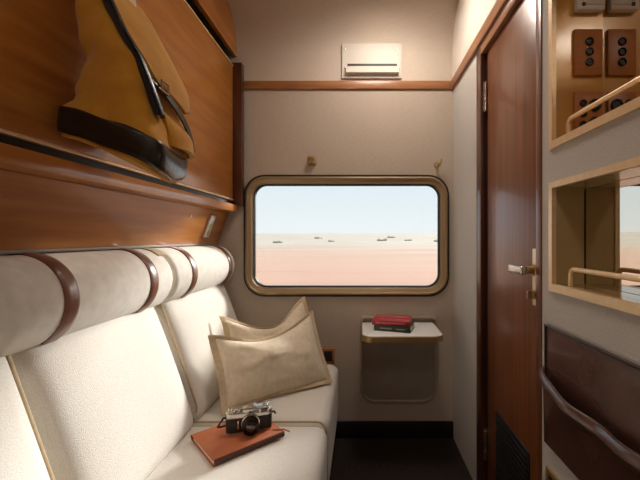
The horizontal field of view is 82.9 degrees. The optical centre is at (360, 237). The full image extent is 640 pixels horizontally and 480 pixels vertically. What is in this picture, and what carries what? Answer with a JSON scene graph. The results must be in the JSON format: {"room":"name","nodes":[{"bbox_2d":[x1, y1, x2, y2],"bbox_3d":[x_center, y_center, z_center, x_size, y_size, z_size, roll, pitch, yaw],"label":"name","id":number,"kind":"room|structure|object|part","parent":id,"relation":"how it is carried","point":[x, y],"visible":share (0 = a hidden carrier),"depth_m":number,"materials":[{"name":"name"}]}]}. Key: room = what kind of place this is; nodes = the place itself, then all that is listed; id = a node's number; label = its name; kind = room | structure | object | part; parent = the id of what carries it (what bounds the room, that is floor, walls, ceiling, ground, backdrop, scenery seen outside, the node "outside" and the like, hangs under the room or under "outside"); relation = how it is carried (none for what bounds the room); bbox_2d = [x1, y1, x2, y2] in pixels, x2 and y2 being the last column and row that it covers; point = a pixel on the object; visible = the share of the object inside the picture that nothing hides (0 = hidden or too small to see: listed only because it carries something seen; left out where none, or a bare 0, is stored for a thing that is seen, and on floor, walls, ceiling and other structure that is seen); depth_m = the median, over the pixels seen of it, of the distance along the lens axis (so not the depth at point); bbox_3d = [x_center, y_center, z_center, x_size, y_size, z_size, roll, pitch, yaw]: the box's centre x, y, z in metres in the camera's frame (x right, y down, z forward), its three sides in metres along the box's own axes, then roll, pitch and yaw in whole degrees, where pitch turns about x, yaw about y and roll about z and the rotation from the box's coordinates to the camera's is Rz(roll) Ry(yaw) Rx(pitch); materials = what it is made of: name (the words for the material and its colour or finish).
{"room":"train carriage","nodes":[
{"label":"train carriage","id":0,"kind":"room"},
{"bbox_2d":[0,169,191,255],"bbox_3d":[-0.955,-0.074,0.525,0.050,2.360,2.950,0,0,0],"label":"wall","id":1,"kind":"structure","parent":0,"point":[1,169],"depth_m":1.20,"materials":[{"name":"paint"}]},
{"bbox_2d":[0,169,227,253],"bbox_3d":[-0.833,-0.052,0.599,0.195,0.176,2.798,0,0,0],"label":"panel","id":2,"kind":"object","parent":1,"relation":"attached to","point":[38,214],"visible":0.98,"depth_m":1.00,"materials":[{"name":"orange wood"}]},
{"bbox_2d":[0,0,243,211],"bbox_3d":[-0.690,-0.544,0.594,0.090,0.809,2.787,0,0,0],"label":"bunk","id":3,"kind":"object","parent":2,"relation":"on","point":[43,58],"visible":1,"depth_m":0.94,"materials":[{"name":"orange wood"}]},
{"bbox_3d":[-0.704,-0.160,0.583,0.063,0.040,2.765,0,0,0],"label":"rail","id":4,"kind":"part","parent":3,"relation":"part of","materials":[{"name":"orange wood"}]},
{"bbox_3d":[-0.682,-0.561,1.966,0.075,0.775,0.043,0,0,0],"label":"post","id":5,"kind":"part","parent":3,"relation":"part of","materials":[{"name":"red wood"}]},
{"bbox_3d":[-0.670,-0.754,0.900,0.041,0.050,0.030,0,0,0],"label":"hook","id":6,"kind":"object","parent":3,"relation":"attached to","visible":0},
{"bbox_2d":[57,0,194,183],"bbox_3d":[-0.560,-0.455,0.906,0.252,0.640,0.274,0,0,0],"label":"backpack","id":7,"kind":"object","parent":6,"relation":"hanging from","point":[130,92],"visible":1,"depth_m":0.80,"materials":[{"name":"yellow fabric"}]},
{"bbox_2d":[203,215,215,236],"bbox_3d":[-0.758,-0.058,1.800,0.046,0.111,0.056,0,0,0],"label":"switch plate","id":8,"kind":"object","parent":2,"relation":"attached to","point":[211,219],"visible":1,"depth_m":1.79,"materials":[{"name":"silver plastic"}]},
{"bbox_2d":[186,0,458,50],"bbox_3d":[-0.135,-1.169,0.560,1.691,0.270,3.020,0,0,0],"label":"ceiling","id":9,"kind":"structure","parent":0,"point":[260,25],"depth_m":1.96,"materials":[{"name":"paint"}]},
{"bbox_2d":[193,0,236,56],"bbox_3d":[-0.745,-1.087,0.599,0.110,0.326,2.798,0,0,0],"label":"locker","id":10,"kind":"object","parent":9,"relation":"attached to","point":[218,13],"visible":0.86,"depth_m":1.79,"materials":[{"name":"orange wood"}]},
{"bbox_2d":[196,51,452,420],"bbox_3d":[-0.135,0.051,2.034,1.691,2.210,0.071,0,0,0],"label":"wall","id":11,"kind":"structure","parent":0,"point":[348,131],"depth_m":2.00,"materials":[{"name":"paint"}]},
{"bbox_2d":[307,156,315,165],"bbox_3d":[-0.272,-0.428,1.986,0.050,0.052,0.031,0,0,0],"label":"coat hook","id":12,"kind":"object","parent":11,"relation":"attached to","point":[311,160],"visible":1,"depth_m":1.99,"materials":[{"name":"brown metal"}]},
{"bbox_2d":[322,348,334,362],"bbox_3d":[-0.181,0.653,1.994,0.070,0.082,0.013,0,0,0],"label":"power outlet","id":13,"kind":"object","parent":11,"relation":"attached to","point":[329,353],"visible":0.75,"depth_m":1.99,"materials":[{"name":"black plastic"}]},
{"bbox_2d":[324,351,331,360],"bbox_3d":[-0.181,0.653,1.989,0.047,0.058,0.004,0,0,0],"label":"socket","id":14,"kind":"object","parent":13,"relation":"attached to","point":[327,354],"depth_m":1.99,"materials":[{"name":"black plastic"}]},
{"bbox_2d":[244,175,448,296],"bbox_3d":[-0.081,-0.013,2.014,1.139,0.675,0.072,0,0,0],"label":"window","id":15,"kind":"structure","parent":11,"relation":"in","point":[254,185],"depth_m":1.99,"materials":[{"name":"gold metal"}]},
{"bbox_2d":[244,81,450,88],"bbox_3d":[-0.095,-0.847,1.994,1.211,0.046,0.012,0,0,0],"label":"trim","id":16,"kind":"structure","parent":11,"relation":"attached to","point":[247,84],"depth_m":1.99,"materials":[{"name":"brown wood"}]},
{"bbox_2d":[342,44,401,78],"bbox_3d":[0.059,-0.978,1.983,0.329,0.189,0.034,0,0,0],"label":"air vent","id":17,"kind":"object","parent":11,"relation":"in","point":[359,61],"visible":1,"depth_m":1.99,"materials":[{"name":"beige plastic"}]},
{"bbox_2d":[335,421,452,437],"bbox_3d":[-0.209,1.060,1.993,1.441,0.092,0.014,0,0,0],"label":"baseboard","id":18,"kind":"structure","parent":11,"relation":"attached to","point":[344,429],"depth_m":1.99,"materials":[{"name":"black plastic"}]},
{"bbox_2d":[360,316,442,402],"bbox_3d":[0.208,0.672,1.851,0.428,0.481,0.298,0,0,0],"label":"folding table","id":19,"kind":"object","parent":11,"relation":"attached to","point":[396,367],"visible":0.99,"depth_m":2.00,"materials":[{"name":"beige plastic"}]},
{"bbox_2d":[374,321,414,332],"bbox_3d":[0.174,0.451,1.846,0.184,0.028,0.136,0,0,18],"label":"book","id":20,"kind":"object","parent":19,"relation":"on","point":[402,329],"visible":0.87,"depth_m":1.78,"materials":[{"name":"paper"}]},
{"bbox_2d":[372,314,411,325],"bbox_3d":[0.163,0.425,1.863,0.190,0.024,0.142,0,0,12],"label":"book","id":21,"kind":"object","parent":20,"relation":"on","point":[379,319],"visible":1,"depth_m":1.81,"materials":[{"name":"paper"}]},
{"bbox_2d":[434,159,442,166],"bbox_3d":[0.423,-0.408,1.978,0.030,0.045,0.055,0,0,-18],"label":"coat hook","id":22,"kind":"object","parent":11,"relation":"attached to","point":[436,164],"visible":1,"depth_m":1.97,"materials":[{"name":"brown metal"}]},
{"bbox_2d":[329,438,472,479],"bbox_3d":[-0.135,1.131,0.525,1.691,0.050,2.950,0,0,0],"label":"floor","id":23,"kind":"structure","parent":0,"point":[352,458],"depth_m":1.80,"materials":[{"name":"brown carpet"}]},
{"bbox_2d":[0,244,337,479],"bbox_3d":[-0.521,0.570,0.990,0.798,1.072,1.980,0,0,0],"label":"bench sofa","id":24,"kind":"object","parent":23,"relation":"on","point":[108,371],"visible":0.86,"depth_m":1.02,"materials":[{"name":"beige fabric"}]},
{"bbox_2d":[0,356,49,479],"bbox_3d":[-0.734,0.466,0.454,0.282,0.505,0.648,0,0,0],"label":"cushion","id":25,"kind":"object","parent":24,"relation":"on","point":[24,449],"depth_m":0.73,"materials":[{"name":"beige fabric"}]},
{"bbox_2d":[5,307,192,479],"bbox_3d":[-0.734,0.466,1.050,0.282,0.505,0.535,0,0,0],"label":"cushion","id":26,"kind":"object","parent":24,"relation":"on","point":[105,394],"depth_m":0.94,"materials":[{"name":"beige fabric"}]},
{"bbox_2d":[155,284,237,420],"bbox_3d":[-0.734,0.466,1.660,0.282,0.505,0.630,0,0,0],"label":"cushion","id":27,"kind":"object","parent":24,"relation":"on","point":[187,316],"depth_m":1.43,"materials":[{"name":"beige fabric"}]},
{"bbox_2d":[146,427,326,479],"bbox_3d":[-0.411,0.826,1.022,0.578,0.300,0.620,0,0,0],"label":"seat cushion","id":28,"kind":"object","parent":24,"relation":"on","point":[301,454],"depth_m":1.09,"materials":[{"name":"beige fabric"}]},
{"bbox_2d":[191,422,289,466],"bbox_3d":[-0.404,0.661,1.213,0.256,0.024,0.208,0,0,-43],"label":"notebook","id":29,"kind":"object","parent":24,"relation":"on","point":[218,447],"visible":0.79,"depth_m":1.16,"materials":[{"name":"brown leather"}]},
{"bbox_2d":[217,401,275,435],"bbox_3d":[-0.388,0.607,1.213,0.191,0.090,0.097,0,0,0],"label":"camera","id":30,"kind":"object","parent":29,"relation":"on","point":[252,418],"visible":1,"depth_m":1.20,"materials":[{"name":"black metal"}]},
{"bbox_3d":[-0.378,0.588,1.219,0.151,0.019,0.036,0,0,-17],"label":"plate","id":31,"kind":"part","parent":30,"relation":"part of","materials":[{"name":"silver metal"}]},
{"bbox_3d":[-0.380,0.648,1.224,0.150,0.008,0.035,0,0,-17],"label":"plate","id":32,"kind":"part","parent":30,"relation":"part of","materials":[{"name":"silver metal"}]},
{"bbox_3d":[-0.361,0.622,1.178,0.039,0.039,0.008,0,0,-17],"label":"glass","id":33,"kind":"part","parent":30,"relation":"part of","materials":[{"name":"black glass"}]},
{"bbox_2d":[192,365,337,479],"bbox_3d":[-0.411,0.826,1.659,0.578,0.300,0.633,0,0,0],"label":"seat cushion","id":34,"kind":"object","parent":24,"relation":"on","point":[317,405],"depth_m":1.44,"materials":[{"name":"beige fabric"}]},
{"bbox_2d":[208,311,332,415],"bbox_3d":[-0.362,0.525,1.583,0.202,0.306,0.555,0,0,42],"label":"pillow","id":35,"kind":"object","parent":24,"relation":"on","point":[293,359],"visible":1,"depth_m":1.51,"materials":[{"name":"fabric"}]},
{"bbox_2d":[219,296,326,363],"bbox_3d":[-0.415,0.498,1.774,0.532,0.364,0.136,0,0,-43],"label":"pillow","id":36,"kind":"object","parent":24,"relation":"on","point":[232,328],"visible":0.38,"depth_m":1.71,"materials":[{"name":"fabric"}]},
{"bbox_2d":[452,0,639,479],"bbox_3d":[0.524,-0.074,0.525,0.034,2.360,2.950,0,0,0],"label":"wall","id":37,"kind":"structure","parent":0,"point":[617,332],"depth_m":1.58,"materials":[{"name":"beige paint"}]},
{"bbox_2d":[451,0,507,89],"bbox_3d":[0.504,-0.848,0.525,0.014,0.052,2.950,0,0,0],"label":"trim","id":38,"kind":"structure","parent":37,"relation":"attached to","point":[499,5],"depth_m":1.51,"materials":[{"name":"brown wood"}]},
{"bbox_2d":[477,0,541,479],"bbox_3d":[0.508,0.141,1.290,0.078,1.930,0.580,0,0,0],"label":"door","id":39,"kind":"structure","parent":37,"relation":"in","point":[509,60],"depth_m":1.25,"materials":[{"name":"red wood"}]},
{"bbox_2d":[496,411,529,479],"bbox_3d":[0.520,0.840,1.248,0.006,0.353,0.275,0,0,0],"label":"grille","id":40,"kind":"object","parent":39,"relation":"attached to","point":[512,452],"depth_m":1.25,"materials":[{"name":"black metal"}]},
{"bbox_3d":[0.479,0.096,1.102,0.020,0.026,0.096,0,0,0],"label":"lever","id":41,"kind":"part","parent":39,"relation":"part of","materials":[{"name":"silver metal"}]},
{"bbox_3d":[0.503,0.168,1.066,0.025,0.026,0.026,0,0,0],"label":"lock knob","id":42,"kind":"part","parent":39,"relation":"part of","materials":[{"name":"brown metal"}]},
{"bbox_3d":[0.518,0.117,1.066,0.007,0.169,0.034,0,0,0],"label":"handle plate","id":43,"kind":"part","parent":39,"relation":"part of","materials":[{"name":"gold metal"}]},
{"bbox_2d":[545,466,559,479],"bbox_3d":[0.507,0.763,0.711,0.008,0.285,0.542,0,0,0],"label":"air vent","id":44,"kind":"object","parent":37,"relation":"in","point":[549,474],"visible":1,"depth_m":0.97,"materials":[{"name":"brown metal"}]},
{"bbox_2d":[538,324,639,479],"bbox_3d":[0.483,0.394,0.719,0.056,0.322,0.532,0,0,0],"label":"pocket","id":45,"kind":"object","parent":37,"relation":"attached to","point":[591,393],"visible":1,"depth_m":0.78,"materials":[{"name":"brown leather"}]},
{"bbox_2d":[548,156,639,315],"bbox_3d":[0.552,-0.004,0.632,0.096,0.289,0.671,0,0,0],"label":"wall niche","id":46,"kind":"object","parent":37,"relation":"attached to","point":[594,215],"visible":1,"depth_m":0.87,"materials":[{"name":"beige wood"}]},
{"bbox_3d":[0.554,-0.004,0.960,0.079,0.276,0.010,0,0,0],"label":"panel","id":47,"kind":"part","parent":46,"relation":"part of","materials":[{"name":"brown wood"}]},
{"bbox_3d":[0.553,-0.137,0.632,0.076,0.010,0.645,0,0,0],"label":"panel","id":48,"kind":"part","parent":46,"relation":"part of","materials":[{"name":"beige wood"}]},
{"bbox_2d":[559,284,639,303],"bbox_3d":[0.553,0.128,0.632,0.076,0.012,0.645,0,0,0],"label":"shelf","id":49,"kind":"object","parent":46,"relation":"attached to","point":[594,293],"depth_m":0.81,"materials":[{"name":"beige wood"}]},
{"bbox_3d":[0.533,0.099,0.618,0.012,0.051,0.607,0,0,0],"label":"rail","id":50,"kind":"part","parent":46,"relation":"part of","materials":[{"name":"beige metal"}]},
{"bbox_2d":[585,176,639,294],"bbox_3d":[0.597,-0.004,0.632,0.006,0.276,0.665,0,0,0],"label":"mirror","id":51,"kind":"object","parent":46,"relation":"attached to","point":[612,208],"depth_m":0.84,"materials":[{"name":"clear mirror"}]},
{"bbox_2d":[548,0,639,149],"bbox_3d":[0.577,-0.533,0.632,0.145,0.593,0.671,0,0,0],"label":"wall niche","id":52,"kind":"object","parent":37,"relation":"attached to","point":[619,83],"visible":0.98,"depth_m":0.94,"materials":[{"name":"beige wood"}]},
{"bbox_3d":[0.579,-0.534,0.960,0.128,0.580,0.010,0,0,0],"label":"panel","id":53,"kind":"part","parent":52,"relation":"part of","materials":[{"name":"brown wood"}]},
{"bbox_2d":[573,29,602,75],"bbox_3d":[0.599,-0.489,0.948,0.074,0.122,0.014,0,0,0],"label":"socket plate","id":54,"kind":"object","parent":52,"relation":"attached to","point":[587,43],"visible":1,"depth_m":0.95,"materials":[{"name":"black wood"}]},
{"bbox_2d":[573,92,602,129],"bbox_3d":[0.599,-0.324,0.948,0.074,0.122,0.014,0,0,0],"label":"socket plate","id":55,"kind":"object","parent":52,"relation":"attached to","point":[581,100],"visible":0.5,"depth_m":0.95,"materials":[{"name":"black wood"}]},
{"bbox_2d":[574,0,604,12],"bbox_3d":[0.599,-0.644,0.944,0.074,0.100,0.023,0,0,0],"label":"control unit","id":56,"kind":"object","parent":52,"relation":"attached to","point":[580,6],"visible":1,"depth_m":0.94,"materials":[{"name":"grey plastic"}]},
{"bbox_3d":[0.533,-0.282,0.623,0.012,0.056,0.617,0,0,0],"label":"rail","id":57,"kind":"part","parent":52,"relation":"part of","materials":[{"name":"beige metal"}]},
{"bbox_2d":[603,0,639,114],"bbox_3d":[0.646,-0.534,0.632,0.006,0.580,0.665,0,0,0],"label":"mirror","id":58,"kind":"object","parent":52,"relation":"attached to","point":[621,18],"depth_m":0.89,"materials":[{"name":"brown mirror"}]},
{"label":"outside","id":59,"kind":"structure","parent":0,"visible":0},
{"bbox_2d":[256,233,436,284],"bbox_3d":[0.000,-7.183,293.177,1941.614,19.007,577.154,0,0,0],"label":"ground","id":60,"kind":"structure","parent":59,"point":[301,259],"depth_m":35.35,"materials":[{"name":"beige sand"}]}
]}

